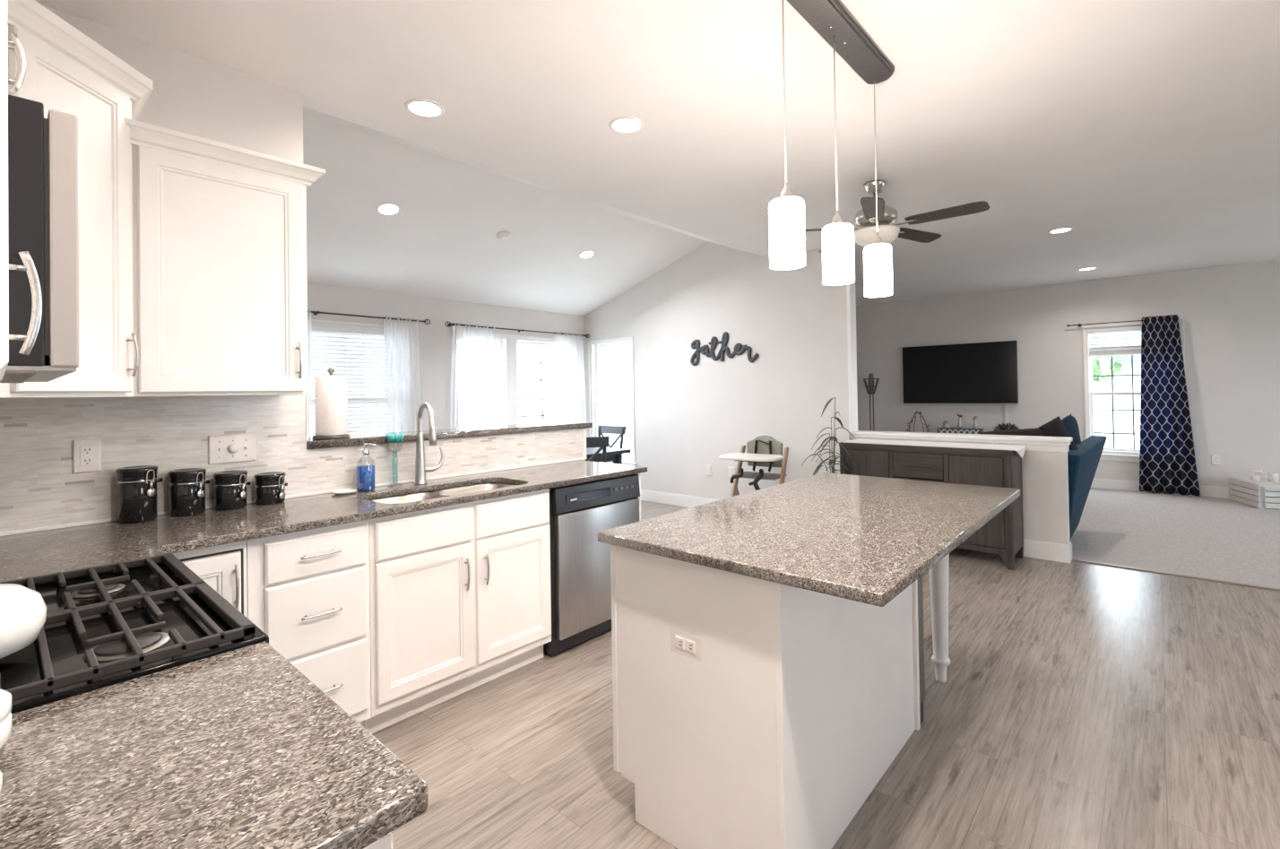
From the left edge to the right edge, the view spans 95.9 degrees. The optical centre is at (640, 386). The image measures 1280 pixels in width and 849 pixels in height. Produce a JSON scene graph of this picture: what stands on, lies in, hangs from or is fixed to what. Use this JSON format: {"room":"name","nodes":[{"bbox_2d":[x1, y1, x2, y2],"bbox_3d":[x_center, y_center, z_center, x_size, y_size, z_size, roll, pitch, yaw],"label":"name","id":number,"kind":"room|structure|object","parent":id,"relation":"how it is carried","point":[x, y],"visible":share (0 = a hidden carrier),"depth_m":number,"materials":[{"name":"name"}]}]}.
{"room":"kitchen","nodes":[
{"label":"kitchen","id":0,"kind":"room"},
{"bbox_2d":[5,2,302,536],"bbox_3d":[-1.987,0.037,2.209,0.132,2.753,1.244,-1,-1,42],"label":"wall","id":1,"kind":"structure","parent":0,"point":[193,95],"depth_m":2.38,"materials":[{"name":"paint"}]},
{"bbox_2d":[124,117,325,397],"bbox_3d":[-1.629,-0.422,2.236,0.378,0.916,0.642,-1,-1,42],"label":"upper cabinet","id":2,"kind":"object","parent":1,"relation":"attached to","point":[220,281],"visible":0.88,"depth_m":2.11,"materials":[{"name":"paint"}]},
{"bbox_2d":[0,394,584,532],"bbox_3d":[-0.523,0.245,2.040,2.268,0.460,2.942,-1,-1,42],"label":"backsplash","id":3,"kind":"structure","parent":1,"relation":"attached to","point":[39,487],"depth_m":2.26,"materials":[{"name":"tile"}]},
{"bbox_2d":[72,438,101,473],"bbox_3d":[-1.988,0.250,2.078,0.013,0.118,0.072,-1,-1,42],"label":"wall outlet","id":4,"kind":"object","parent":3,"relation":"attached to","point":[87,454],"visible":1,"depth_m":2.07,"materials":[{"name":"white plastic"}]},
{"bbox_2d":[80,445,94,466],"bbox_3d":[-1.986,0.250,2.076,0.004,0.072,0.036,-1,-1,42],"label":"receptacle","id":5,"kind":"object","parent":4,"relation":"attached to","point":[87,452],"depth_m":2.07,"materials":[{"name":"white plastic"}]},
{"bbox_2d":[207,432,256,464],"bbox_3d":[-1.690,0.259,2.401,0.026,0.118,0.165,-1,-1,42],"label":"dimmer switch","id":6,"kind":"object","parent":3,"relation":"attached to","point":[232,447],"visible":1,"depth_m":2.40,"materials":[{"name":"white plastic"}]},
{"bbox_2d":[0,394,586,536],"bbox_3d":[-1.402,0.267,2.848,0.152,0.460,2.954,-1,-1,42],"label":"trim","id":7,"kind":"structure","parent":1,"relation":"attached to","point":[25,531],"depth_m":2.62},
{"bbox_2d":[307,282,585,430],"bbox_3d":[-2.675,0.237,5.936,0.130,2.450,5.880,-1,-1,42],"label":"wall","id":8,"kind":"structure","parent":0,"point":[436,342],"depth_m":6.33,"materials":[{"name":"paint"}]},
{"bbox_2d":[307,325,406,437],"bbox_3d":[-2.884,0.117,5.653,0.052,1.370,1.270,-1,-1,42],"label":"window blind","id":9,"kind":"object","parent":8,"relation":"attached to","point":[357,354],"visible":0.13,"depth_m":5.73,"materials":[{"name":"plastic"}]},
{"bbox_2d":[311,319,415,425],"bbox_3d":[-2.897,0.152,5.665,0.155,1.560,1.440,-1,-1,42],"label":"window","id":10,"kind":"structure","parent":8,"relation":"attached to","point":[314,322],"depth_m":5.66,"materials":[{"name":"paint"}]},
{"bbox_2d":[307,311,430,324],"bbox_3d":[-2.838,-0.689,5.596,0.105,0.058,1.696,-1,-1,42],"label":"curtain rod","id":11,"kind":"object","parent":8,"relation":"attached to","point":[315,313],"visible":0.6,"depth_m":5.65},
{"bbox_2d":[307,309,311,437],"bbox_3d":[-3.176,0.253,5.157,0.072,1.918,0.452,-1,-1,42],"label":"sheer curtain","id":12,"kind":"object","parent":11,"relation":"hanging from","point":[308,310],"visible":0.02,"depth_m":5.31,"materials":[{"name":"fabric"}]},
{"bbox_2d":[382,316,423,432],"bbox_3d":[-2.435,0.250,5.984,0.073,1.918,0.432,-1,-1,42],"label":"sheer curtain","id":13,"kind":"object","parent":11,"relation":"hanging from","point":[411,382],"visible":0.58,"depth_m":5.97,"materials":[{"name":"fabric"}]},
{"bbox_2d":[453,331,575,426],"bbox_3d":[-1.526,0.147,7.196,0.155,1.560,1.850,-1,-1,42],"label":"window","id":14,"kind":"structure","parent":8,"relation":"attached to","point":[521,339],"depth_m":7.08,"materials":[{"name":"paint"}]},
{"bbox_2d":[445,320,589,337],"bbox_3d":[-1.436,-0.690,7.163,0.105,0.058,2.161,-1,-1,42],"label":"curtain rod","id":15,"kind":"object","parent":8,"relation":"attached to","point":[450,324],"visible":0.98,"depth_m":7.07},
{"bbox_2d":[449,322,496,428],"bbox_3d":[-1.900,0.250,6.584,0.071,1.913,0.621,-1,-1,42],"label":"sheer curtain","id":16,"kind":"object","parent":15,"relation":"hanging from","point":[463,376],"visible":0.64,"depth_m":6.59,"materials":[{"name":"fabric"}]},
{"bbox_2d":[553,331,587,437],"bbox_3d":[-0.903,0.246,7.699,0.071,1.913,0.551,-1,-1,42],"label":"sheer curtain","id":17,"kind":"object","parent":15,"relation":"hanging from","point":[573,385],"visible":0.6,"depth_m":7.69,"materials":[{"name":"fabric"}]},
{"bbox_2d":[302,106,765,315],"bbox_3d":[-1.702,-1.350,4.906,2.990,0.787,5.850,-1,-1,42],"label":"ceiling","id":18,"kind":"structure","parent":0,"point":[443,243],"depth_m":5.21,"materials":[{"name":"paint"}]},
{"bbox_2d":[375,202,400,215],"bbox_3d":[-1.996,-1.408,4.586,0.176,0.058,0.184,-1,-1,42],"label":"recessed light","id":19,"kind":"object","parent":18,"relation":"in","point":[384,208],"visible":1,"depth_m":4.58,"materials":[{"name":"paint"}]},
{"bbox_2d":[495,231,510,240],"bbox_3d":[-1.276,-1.401,5.390,0.129,0.061,0.132,-1,-1,42],"label":"smoke detector","id":20,"kind":"object","parent":18,"relation":"attached to","point":[503,235],"visible":1,"depth_m":5.36,"materials":[{"name":"white plastic"}]},
{"bbox_2d":[578,250,595,258],"bbox_3d":[-0.570,-1.413,6.181,0.176,0.058,0.184,-1,-1,42],"label":"recessed light","id":21,"kind":"object","parent":18,"relation":"in","point":[586,254],"visible":1,"depth_m":6.17,"materials":[{"name":"paint"}]},
{"bbox_2d":[34,0,1279,306],"bbox_3d":[2.810,-1.447,3.780,8.200,0.100,10.190,-1,-1,42],"label":"ceiling","id":22,"kind":"structure","parent":0,"point":[1149,130],"depth_m":2.82,"materials":[{"name":"paint"}]},
{"bbox_2d":[404,98,444,117],"bbox_3d":[-1.041,-1.344,2.796,0.184,0.009,0.184,-1,-1,42],"label":"recessed light","id":23,"kind":"object","parent":22,"relation":"in","point":[425,108],"visible":1,"depth_m":2.79,"materials":[{"name":"paint"}]},
{"bbox_2d":[608,116,644,133],"bbox_3d":[-0.070,-1.357,3.004,0.184,0.009,0.184,-1,-1,42],"label":"recessed light","id":24,"kind":"object","parent":22,"relation":"in","point":[625,125],"visible":1,"depth_m":3.00,"materials":[{"name":"paint"}]},
{"bbox_2d":[769,0,894,297],"bbox_3d":[0.758,-0.890,2.204,0.138,0.984,0.980,-1,-1,42],"label":"pendant light","id":25,"kind":"object","parent":22,"relation":"hanging from","point":[831,20],"visible":1,"depth_m":2.17,"materials":[{"name":"glass"}]},
{"bbox_2d":[804,180,989,252],"bbox_3d":[1.640,-1.163,3.889,1.233,0.430,1.292,-1,-1,42],"label":"ceiling fan","id":26,"kind":"object","parent":22,"relation":"hanging from","point":[865,220],"visible":0.84,"depth_m":3.80,"materials":[{"name":"silver metal"}]},
{"bbox_2d":[1047,226,1072,233],"bbox_3d":[3.758,-1.393,5.162,0.184,0.009,0.184,-1,-1,42],"label":"recessed light","id":27,"kind":"object","parent":22,"relation":"in","point":[1066,229],"visible":1,"depth_m":5.14,"materials":[{"name":"paint"}]},
{"bbox_2d":[584,242,850,500],"bbox_3d":[0.660,-0.145,6.809,3.690,3.130,0.130,-1,-1,42],"label":"wall","id":28,"kind":"structure","parent":0,"point":[687,416],"depth_m":6.43,"materials":[{"name":"paint"}]},
{"bbox_2d":[588,336,637,466],"bbox_3d":[-0.349,0.217,7.689,0.890,1.695,0.155,-1,-1,42],"label":"window","id":29,"kind":"structure","parent":28,"relation":"in","point":[594,402],"depth_m":7.90,"materials":[{"name":"paint"}]},
{"bbox_2d":[640,489,719,507],"bbox_3d":[0.635,1.352,6.740,3.690,0.135,0.014,-1,-1,42],"label":"baseboard","id":30,"kind":"structure","parent":28,"relation":"attached to","point":[670,498],"depth_m":6.94,"materials":[{"name":"paint"}]},
{"bbox_2d":[690,331,759,365],"bbox_3d":[0.927,-0.427,6.465,0.913,0.360,0.022,-1,-1,42],"label":"gather sign","id":31,"kind":"object","parent":28,"relation":"attached to","point":[704,350],"visible":1,"depth_m":6.47,"materials":[{"name":"metal"}]},
{"bbox_2d":[727,467,735,477],"bbox_3d":[1.014,0.955,6.402,0.090,0.120,0.012,-1,-1,42],"label":"wall outlet","id":32,"kind":"object","parent":28,"relation":"attached to","point":[730,470],"visible":0.85,"depth_m":6.40,"materials":[{"name":"white plastic"}]},
{"bbox_2d":[846,251,857,432],"bbox_3d":[2.043,-0.466,5.570,0.035,1.803,0.138,-1,-1,42],"label":"trim","id":33,"kind":"structure","parent":28,"relation":"attached to","point":[850,287],"depth_m":5.53,"materials":[{"name":"paint"}]},
{"bbox_2d":[371,487,1279,848],"bbox_3d":[2.299,1.405,4.248,9.690,0.088,10.190,-1,-1,42],"label":"floor","id":34,"kind":"structure","parent":0,"point":[1079,704],"depth_m":2.35,"materials":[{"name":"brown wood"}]},
{"bbox_2d":[0,553,268,713],"bbox_3d":[-1.185,0.909,1.100,0.790,0.921,0.630,-1,-1,42],"label":"gas range","id":35,"kind":"object","parent":34,"relation":"on","point":[107,625],"visible":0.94,"depth_m":1.09,"materials":[{"name":"metal"}]},
{"bbox_2d":[0,583,46,658],"bbox_3d":[-1.134,0.340,0.947,0.238,0.213,0.208,-1,-1,9],"label":"kettle","id":36,"kind":"object","parent":35,"relation":"on","point":[22,609],"visible":1,"depth_m":0.96,"materials":[{"name":"white ceramic"}]},
{"bbox_2d":[172,540,247,617],"bbox_3d":[-1.602,0.965,2.045,0.623,0.882,0.237,-1,-1,42],"label":"base cabinet","id":37,"kind":"object","parent":34,"relation":"on","point":[223,567],"visible":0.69,"depth_m":1.90,"materials":[{"name":"paint"}]},
{"bbox_2d":[246,519,371,726],"bbox_3d":[-1.388,0.964,2.289,0.617,0.882,0.408,-1,-1,42],"label":"base cabinet","id":38,"kind":"object","parent":34,"relation":"on","point":[308,590],"visible":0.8,"depth_m":2.12,"materials":[{"name":"paint"}]},
{"bbox_2d":[363,832,393,848],"bbox_3d":[-0.684,0.936,0.622,0.573,0.882,0.606,-1,-1,42],"label":"base cabinet","id":39,"kind":"object","parent":34,"relation":"on","point":[386,842],"visible":0.08,"depth_m":0.66,"materials":[{"name":"paint"}]},
{"bbox_2d":[0,640,428,848],"bbox_3d":[-0.675,0.478,0.629,0.603,0.030,0.631,-1,-1,42],"label":"countertop","id":40,"kind":"structure","parent":39,"relation":"on","point":[237,748],"depth_m":0.70,"materials":[{"name":"stone"}]},
{"bbox_2d":[0,689,12,747],"bbox_3d":[-0.849,0.429,0.697,0.124,0.073,0.124,-1,-1,42],"label":"jar","id":41,"kind":"object","parent":40,"relation":"on","point":[5,696],"visible":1,"depth_m":0.72,"materials":[{"name":"ceramic"}]},
{"bbox_2d":[363,483,551,733],"bbox_3d":[-0.948,0.962,2.779,0.619,0.882,0.904,-1,-1,42],"label":"base cabinet","id":42,"kind":"object","parent":34,"relation":"on","point":[460,598],"visible":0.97,"depth_m":2.53,"materials":[{"name":"paint"}]},
{"bbox_2d":[0,459,647,582],"bbox_3d":[-1.055,0.503,2.490,0.842,0.030,2.898,-1,-1,42],"label":"countertop","id":43,"kind":"structure","parent":42,"relation":"on","point":[26,555],"depth_m":2.08,"materials":[{"name":"stone"}]},
{"bbox_2d":[115,465,163,523],"bbox_3d":[-1.856,0.397,2.136,0.122,0.198,0.120,-1,-1,-24],"label":"canister","id":44,"kind":"object","parent":43,"relation":"on","point":[137,487],"visible":1,"depth_m":2.09,"materials":[{"name":"black ceramic"}]},
{"bbox_2d":[147,488,155,496],"bbox_3d":[-1.793,0.389,2.120,0.006,0.032,0.032,-1,-1,14],"label":"spoon bowl","id":45,"kind":"object","parent":44,"relation":"on","point":[151,492],"depth_m":2.12,"materials":[{"name":"silver metal"}]},
{"bbox_2d":[167,467,209,516],"bbox_3d":[-1.757,0.410,2.246,0.121,0.172,0.118,-1,-1,-24],"label":"canister","id":46,"kind":"object","parent":43,"relation":"on","point":[187,486],"visible":1,"depth_m":2.20,"materials":[{"name":"black ceramic"}]},
{"bbox_2d":[197,489,205,497],"bbox_3d":[-1.694,0.414,2.230,0.006,0.032,0.032,-1,-1,14],"label":"spoon bowl","id":47,"kind":"object","parent":46,"relation":"on","point":[201,493],"depth_m":2.23,"materials":[{"name":"silver metal"}]},
{"bbox_2d":[213,469,250,510],"bbox_3d":[-1.664,0.421,2.350,0.119,0.148,0.116,-1,-1,-24],"label":"canister","id":48,"kind":"object","parent":43,"relation":"on","point":[230,493],"visible":1,"depth_m":2.31,"materials":[{"name":"black ceramic"}]},
{"bbox_2d":[253,471,287,504],"bbox_3d":[-1.570,0.432,2.455,0.117,0.126,0.114,-1,-1,-24],"label":"canister","id":49,"kind":"object","parent":43,"relation":"on","point":[270,489],"visible":1,"depth_m":2.41,"materials":[{"name":"black ceramic"}]},
{"bbox_2d":[331,488,356,494],"bbox_3d":[-1.363,0.487,2.663,0.106,0.013,0.106,-1,-1,42],"label":"spoon rest","id":50,"kind":"object","parent":43,"relation":"on","point":[344,491],"visible":1,"depth_m":2.67,"materials":[{"name":"white ceramic"}]},
{"bbox_2d":[356,442,377,491],"bbox_3d":[-1.302,0.382,2.742,0.082,0.224,0.082,-1,-1,26],"label":"soap dispenser","id":51,"kind":"object","parent":43,"relation":"on","point":[365,473],"visible":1,"depth_m":2.71,"materials":[{"name":"clear glass"}]},
{"bbox_2d":[386,433,404,442],"bbox_3d":[-1.217,0.365,2.870,0.089,0.258,0.083,-1,-1,42],"label":"dish brush","id":52,"kind":"object","parent":43,"relation":"on","point":[394,437],"visible":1,"depth_m":2.85,"materials":[{"name":"teal plastic"}]},
{"bbox_2d":[414,402,443,484],"bbox_3d":[-1.067,0.286,2.878,0.141,0.411,0.216,-1,-1,-9],"label":"faucet","id":53,"kind":"object","parent":43,"relation":"on","point":[420,469],"visible":1,"depth_m":2.90,"materials":[{"name":"silver metal"}]},
{"bbox_2d":[371,482,516,503],"bbox_3d":[-0.906,0.621,2.755,0.369,0.203,0.749,-1,-1,42],"label":"sink","id":54,"kind":"object","parent":43,"relation":"in","point":[417,497],"visible":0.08,"depth_m":2.87,"materials":[{"name":"metal"}]},
{"bbox_2d":[543,474,639,655],"bbox_3d":[-0.420,0.962,3.363,0.571,0.869,0.648,-1,-1,42],"label":"dishwasher","id":55,"kind":"object","parent":34,"relation":"on","point":[580,564],"visible":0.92,"depth_m":3.08,"materials":[{"name":"silver metal"}]},
{"bbox_2d":[586,436,609,462],"bbox_3d":[-0.582,0.953,5.562,0.479,0.953,0.489,-1,-1,-21],"label":"dining chair","id":56,"kind":"object","parent":34,"relation":"on","point":[601,442],"visible":0.19,"depth_m":5.41,"materials":[{"name":"black wood"}]},
{"bbox_2d":[585,447,631,464],"bbox_3d":[-1.076,1.064,5.864,0.940,0.745,1.900,-1,-1,42],"label":"dining table","id":57,"kind":"object","parent":34,"relation":"on","point":[612,454],"visible":0.16,"depth_m":6.13,"materials":[{"name":"black wood"}]},
{"bbox_2d":[597,424,626,464],"bbox_3d":[-0.487,0.966,7.019,0.479,0.953,0.489,-1,-1,42],"label":"dining chair","id":58,"kind":"object","parent":34,"relation":"on","point":[601,428],"visible":0.29,"depth_m":7.12,"materials":[{"name":"black wood"}]},
{"bbox_2d":[635,473,641,521],"bbox_3d":[-0.211,0.960,3.636,0.574,0.882,0.027,-1,-1,42],"label":"cabinet end panel","id":59,"kind":"object","parent":34,"relation":"on","point":[639,474],"visible":0.02,"depth_m":3.45,"materials":[{"name":"paint"}]},
{"bbox_2d":[718,435,788,496],"bbox_3d":[1.123,0.946,5.573,0.570,0.909,0.618,-1,-1,34],"label":"high chair","id":60,"kind":"object","parent":34,"relation":"on","point":[765,451],"visible":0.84,"depth_m":5.65,"materials":[{"name":"plastic"}]},
{"bbox_2d":[718,452,783,461],"bbox_3d":[1.055,0.672,5.481,0.570,0.027,0.390,-1,-1,34],"label":"tray","id":61,"kind":"object","parent":60,"relation":"on","point":[739,456],"depth_m":5.39,"materials":[{"name":"white plastic"}]},
{"bbox_2d":[610,544,920,848],"bbox_3d":[0.511,0.932,2.104,0.622,0.884,1.115,-1,-1,42],"label":"kitchen island","id":62,"kind":"object","parent":34,"relation":"on","point":[798,702],"visible":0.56,"depth_m":1.69,"materials":[{"name":"paint"}]},
{"bbox_2d":[670,627,701,661],"bbox_3d":[0.135,0.758,1.698,0.118,0.074,0.014,-1,-1,42],"label":"wall outlet","id":63,"kind":"object","parent":62,"relation":"attached to","point":[682,643],"visible":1,"depth_m":1.69,"materials":[{"name":"white plastic"}]},
{"bbox_2d":[675,635,684,649],"bbox_3d":[0.119,0.758,1.708,0.032,0.032,0.005,-1,-1,42],"label":"receptacle","id":64,"kind":"object","parent":63,"relation":"attached to","point":[679,639],"depth_m":1.71,"materials":[{"name":"white plastic"}]},
{"bbox_2d":[685,639,695,653],"bbox_3d":[0.147,0.757,1.683,0.032,0.032,0.005,-1,-1,42],"label":"receptacle","id":65,"kind":"object","parent":63,"relation":"attached to","point":[690,644],"depth_m":1.68,"materials":[{"name":"white plastic"}]},
{"bbox_2d":[597,472,1020,683],"bbox_3d":[0.766,0.914,2.178,0.894,0.914,1.693,-1,-1,42],"label":"island countertop","id":66,"kind":"structure","parent":62,"relation":"on","point":[858,538],"depth_m":1.86,"materials":[{"name":"stone"}]},
{"bbox_2d":[801,397,856,475],"bbox_3d":[1.632,0.740,4.963,0.476,1.292,0.194,-1,-1,1],"label":"potted plant","id":67,"kind":"object","parent":34,"relation":"on","point":[832,462],"visible":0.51,"depth_m":4.97,"materials":[{"name":"green plant"}]},
{"bbox_2d":[863,373,879,431],"bbox_3d":[3.728,0.592,9.280,0.260,1.597,0.260,-1,-1,42],"label":"floor lamp","id":68,"kind":"object","parent":34,"relation":"on","point":[870,382],"visible":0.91,"depth_m":9.26,"materials":[{"name":"grey metal"}]},
{"bbox_2d":[917,575,925,724],"bbox_3d":[0.925,0.942,2.530,0.571,0.860,0.069,-1,-1,42],"label":"table leg","id":69,"kind":"object","parent":34,"relation":"on","point":[920,579],"visible":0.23,"depth_m":2.34,"materials":[{"name":"white wood"}]},
{"bbox_2d":[838,441,1023,570],"bbox_3d":[2.409,0.931,4.863,1.311,0.885,0.468,-1,-1,42],"label":"sideboard","id":70,"kind":"object","parent":34,"relation":"on","point":[1003,534],"visible":0.52,"depth_m":4.50,"materials":[{"name":"brown wood"}]},
{"bbox_2d":[844,438,1025,458],"bbox_3d":[2.433,0.522,4.856,1.321,0.081,0.400,-1,-1,42],"label":"table runner","id":71,"kind":"object","parent":70,"relation":"on","point":[1020,449],"visible":1,"depth_m":4.75,"materials":[{"name":"white fabric"}]},
{"bbox_2d":[1067,435,1107,540],"bbox_3d":[2.990,0.916,5.611,2.371,0.894,1.053,-1,-1,42],"label":"sofa","id":72,"kind":"object","parent":34,"relation":"on","point":[1083,462],"visible":0.12,"depth_m":4.71,"materials":[{"name":"blue fabric"}]},
{"bbox_2d":[977,427,1043,436],"bbox_3d":[3.248,0.562,5.055,0.530,0.406,0.228,-1,-1,42],"label":"throw pillow","id":73,"kind":"object","parent":72,"relation":"on","point":[1037,431],"visible":0.16,"depth_m":5.01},
{"bbox_2d":[1038,416,1078,449],"bbox_3d":[3.504,0.522,4.950,0.217,0.534,0.537,-1,-1,-31],"label":"throw pillow","id":74,"kind":"object","parent":72,"relation":"on","point":[1054,428],"visible":0.2,"depth_m":4.88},
{"bbox_2d":[1061,413,1081,444],"bbox_3d":[3.792,0.510,5.142,0.188,0.546,0.549,-1,-1,23],"label":"throw pillow","id":75,"kind":"object","parent":72,"relation":"on","point":[1069,421],"visible":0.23,"depth_m":5.02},
{"bbox_2d":[1074,559,1279,590],"bbox_3d":[4.909,1.312,3.125,4.100,0.010,0.027,-1,-1,42],"label":"trim","id":76,"kind":"structure","parent":34,"relation":"on","point":[1080,560],"depth_m":4.08,"materials":[{"name":"wood"}]},
{"bbox_2d":[1228,476,1279,509],"bbox_3d":[6.957,1.180,6.393,0.432,0.262,0.560,-1,-1,22],"label":"crate","id":77,"kind":"object","parent":34,"relation":"on","point":[1264,494],"visible":0.94,"depth_m":6.29,"materials":[{"name":"white wood"}]},
{"bbox_2d":[1267,472,1279,482],"bbox_3d":[6.953,0.997,6.342,0.080,0.103,0.080,-1,-1,42],"label":"candle","id":78,"kind":"object","parent":77,"relation":"on","point":[1273,477],"visible":1,"depth_m":6.32,"materials":[{"name":"wax"}]},
{"bbox_3d":[4.646,1.072,8.500,1.850,0.592,0.420,-1,-1,42],"label":"media console","id":79,"kind":"object","parent":34,"relation":"on","visible":0},
{"bbox_2d":[906,411,929,432],"bbox_3d":[4.231,0.582,8.803,0.342,0.407,0.100,-1,-1,42],"label":"tree ornament","id":80,"kind":"object","parent":79,"relation":"on","point":[920,412],"visible":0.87,"depth_m":8.78,"materials":[{"name":"grey metal"}]},
{"bbox_2d":[937,427,983,433],"bbox_3d":[4.661,0.692,8.412,0.575,0.164,0.149,-1,-1,42],"label":"patterned box","id":81,"kind":"object","parent":79,"relation":"on","point":[964,430],"visible":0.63,"depth_m":8.36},
{"bbox_2d":[993,422,1019,431],"bbox_3d":[5.090,0.625,8.030,0.319,0.277,0.264,-1,-1,4],"label":"potted plant","id":82,"kind":"object","parent":79,"relation":"on","point":[999,427],"visible":0.41,"depth_m":8.02,"materials":[{"name":"grey plant"}]},
{"bbox_2d":[1021,450,1069,544],"bbox_3d":[2.701,0.921,5.041,1.670,0.900,0.120,-1,-1,42],"label":"wall","id":83,"kind":"structure","parent":0,"point":[1044,474],"depth_m":4.53,"materials":[{"name":"paint"}]},
{"bbox_2d":[849,430,1072,452],"bbox_3d":[2.706,0.470,5.036,1.700,0.110,0.188,-1,-1,42],"label":"trim","id":84,"kind":"structure","parent":83,"relation":"attached to","point":[1032,443],"depth_m":4.83,"materials":[{"name":"paint"}]},
{"bbox_2d":[1023,538,1072,562],"bbox_3d":[2.711,1.300,5.032,1.683,0.140,0.146,-1,-1,42],"label":"baseboard","id":85,"kind":"structure","parent":83,"relation":"attached to","point":[1053,551],"depth_m":4.51,"materials":[{"name":"paint"}]},
{"bbox_2d":[856,259,1279,487],"bbox_3d":[6.169,-0.033,7.570,8.100,2.753,0.130,-1,-1,42],"label":"wall","id":86,"kind":"structure","parent":0,"point":[1230,314],"depth_m":7.56,"materials":[{"name":"paint"}]},
{"bbox_2d":[902,340,1018,404],"bbox_3d":[4.769,-0.186,8.682,1.538,0.896,0.077,-1,-1,42],"label":"television","id":87,"kind":"object","parent":86,"relation":"attached to","point":[980,373],"visible":1,"depth_m":8.60,"materials":[{"name":"black plastic"}]},
{"bbox_2d":[1067,317,1179,327],"bbox_3d":[6.167,-0.824,7.409,1.100,0.040,0.090,-1,-1,42],"label":"curtain rod","id":88,"kind":"object","parent":86,"relation":"attached to","point":[1078,324],"visible":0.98,"depth_m":7.44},
{"bbox_2d":[1139,314,1200,496],"bbox_3d":[6.471,0.221,7.098,0.551,2.185,0.136,-1,-1,42],"label":"patterned curtain","id":89,"kind":"object","parent":88,"relation":"hanging from","point":[1165,422],"visible":1,"depth_m":7.11,"materials":[{"name":"fabric"}]},
{"bbox_2d":[1082,320,1185,461],"bbox_3d":[6.323,0.077,7.409,1.040,1.765,0.155,-1,-1,42],"label":"window","id":90,"kind":"structure","parent":86,"relation":"in","point":[1087,361],"depth_m":7.57,"materials":[{"name":"paint"}]},
{"bbox_2d":[1088,327,1141,356],"bbox_3d":[6.301,-0.578,7.403,0.876,0.345,0.052,-1,-1,42],"label":"window blind","id":91,"kind":"object","parent":90,"relation":"attached to","point":[1135,350],"visible":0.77,"depth_m":7.50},
{"bbox_2d":[1090,477,1228,498],"bbox_3d":[6.178,1.275,7.470,8.000,0.135,0.014,-1,-1,42],"label":"baseboard","id":92,"kind":"structure","parent":86,"relation":"attached to","point":[1101,483],"depth_m":7.37,"materials":[{"name":"paint"}]},
{"bbox_2d":[1210,454,1220,465],"bbox_3d":[6.850,0.874,6.867,0.078,0.120,0.013,-1,-1,42],"label":"wall outlet","id":93,"kind":"object","parent":86,"relation":"attached to","point":[1215,458],"visible":1,"depth_m":6.86,"materials":[{"name":"white plastic"}]},
{"bbox_3d":[-0.987,0.847,3.304,0.132,1.124,1.716,-1,-1,42],"label":"wall","id":94,"kind":"structure","parent":0,"visible":0},
{"bbox_2d":[306,421,592,449],"bbox_3d":[-1.016,0.267,3.363,0.292,0.036,1.753,-1,-1,42],"label":"bar ledge","id":95,"kind":"object","parent":94,"relation":"on","point":[358,439],"visible":0.76,"depth_m":3.20,"materials":[{"name":"stone"}]},
{"bbox_2d":[312,367,350,440],"bbox_3d":[-1.477,0.080,2.764,0.160,0.340,0.160,-1,-1,42],"label":"paper towel holder","id":96,"kind":"object","parent":95,"relation":"on","point":[330,370],"visible":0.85,"depth_m":2.71,"materials":[{"name":"brown metal"}]},
{"bbox_2d":[314,375,347,435],"bbox_3d":[-1.477,0.091,2.764,0.136,0.280,0.136,-1,-1,42],"label":"paper towel roll","id":97,"kind":"object","parent":96,"relation":"on","point":[330,391],"visible":1,"depth_m":2.71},
{"label":"outside","id":98,"kind":"structure","parent":0,"visible":0},
{"bbox_2d":[458,406,1140,456],"bbox_3d":[6.305,1.962,14.493,90.000,0.100,90.000,-1,-1,42],"label":"ground","id":99,"kind":"structure","parent":98,"point":[621,416],"depth_m":34.70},
{"bbox_2d":[1091,335,1123,390],"bbox_3d":[17.538,-0.497,23.242,3.032,4.668,2.910,-1,-1,42],"label":"tree","id":100,"kind":"object","parent":99,"relation":"on","point":[1102,362],"visible":0.1,"depth_m":22.44,"materials":[{"name":"green plant"}]},
{"bbox_2d":[1092,333,1141,430],"bbox_3d":[21.172,-0.542,26.677,8.000,4.700,6.800,-1,-1,42],"label":"house","id":101,"kind":"structure","parent":99,"relation":"on","point":[1102,419],"depth_m":23.82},
{"bbox_3d":[-1.095,-0.093,0.496,9.690,2.950,0.120,-1,-1,42],"label":"wall","id":102,"kind":"structure","parent":0,"visible":0},
{"bbox_2d":[0,0,42,380],"bbox_3d":[-0.794,-0.458,0.537,0.593,0.928,0.340,-1,-1,42],"label":"upper cabinet","id":103,"kind":"object","parent":102,"relation":"attached to","point":[29,266],"visible":1,"depth_m":0.45,"materials":[{"name":"paint"}]},
{"bbox_2d":[0,0,153,398],"bbox_3d":[-1.883,-0.504,1.727,0.682,1.078,0.662,-1,-1,42],"label":"upper cabinet","id":104,"kind":"object","parent":102,"relation":"attached to","point":[67,71],"visible":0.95,"depth_m":1.79,"materials":[{"name":"paint"}]},
{"bbox_2d":[7,33,25,93],"bbox_3d":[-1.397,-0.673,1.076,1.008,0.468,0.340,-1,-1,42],"label":"handle","id":105,"kind":"object","parent":104,"relation":"attached to","point":[16,46],"visible":0.98,"depth_m":1.08,"materials":[{"name":"metal"}]},
{"bbox_2d":[0,94,79,382],"bbox_3d":[-1.284,-0.217,1.009,0.758,0.410,0.388,-1,-1,42],"label":"microwave","id":106,"kind":"object","parent":104,"relation":"attached to","point":[43,153],"visible":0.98,"depth_m":0.88,"materials":[{"name":"black plastic"}]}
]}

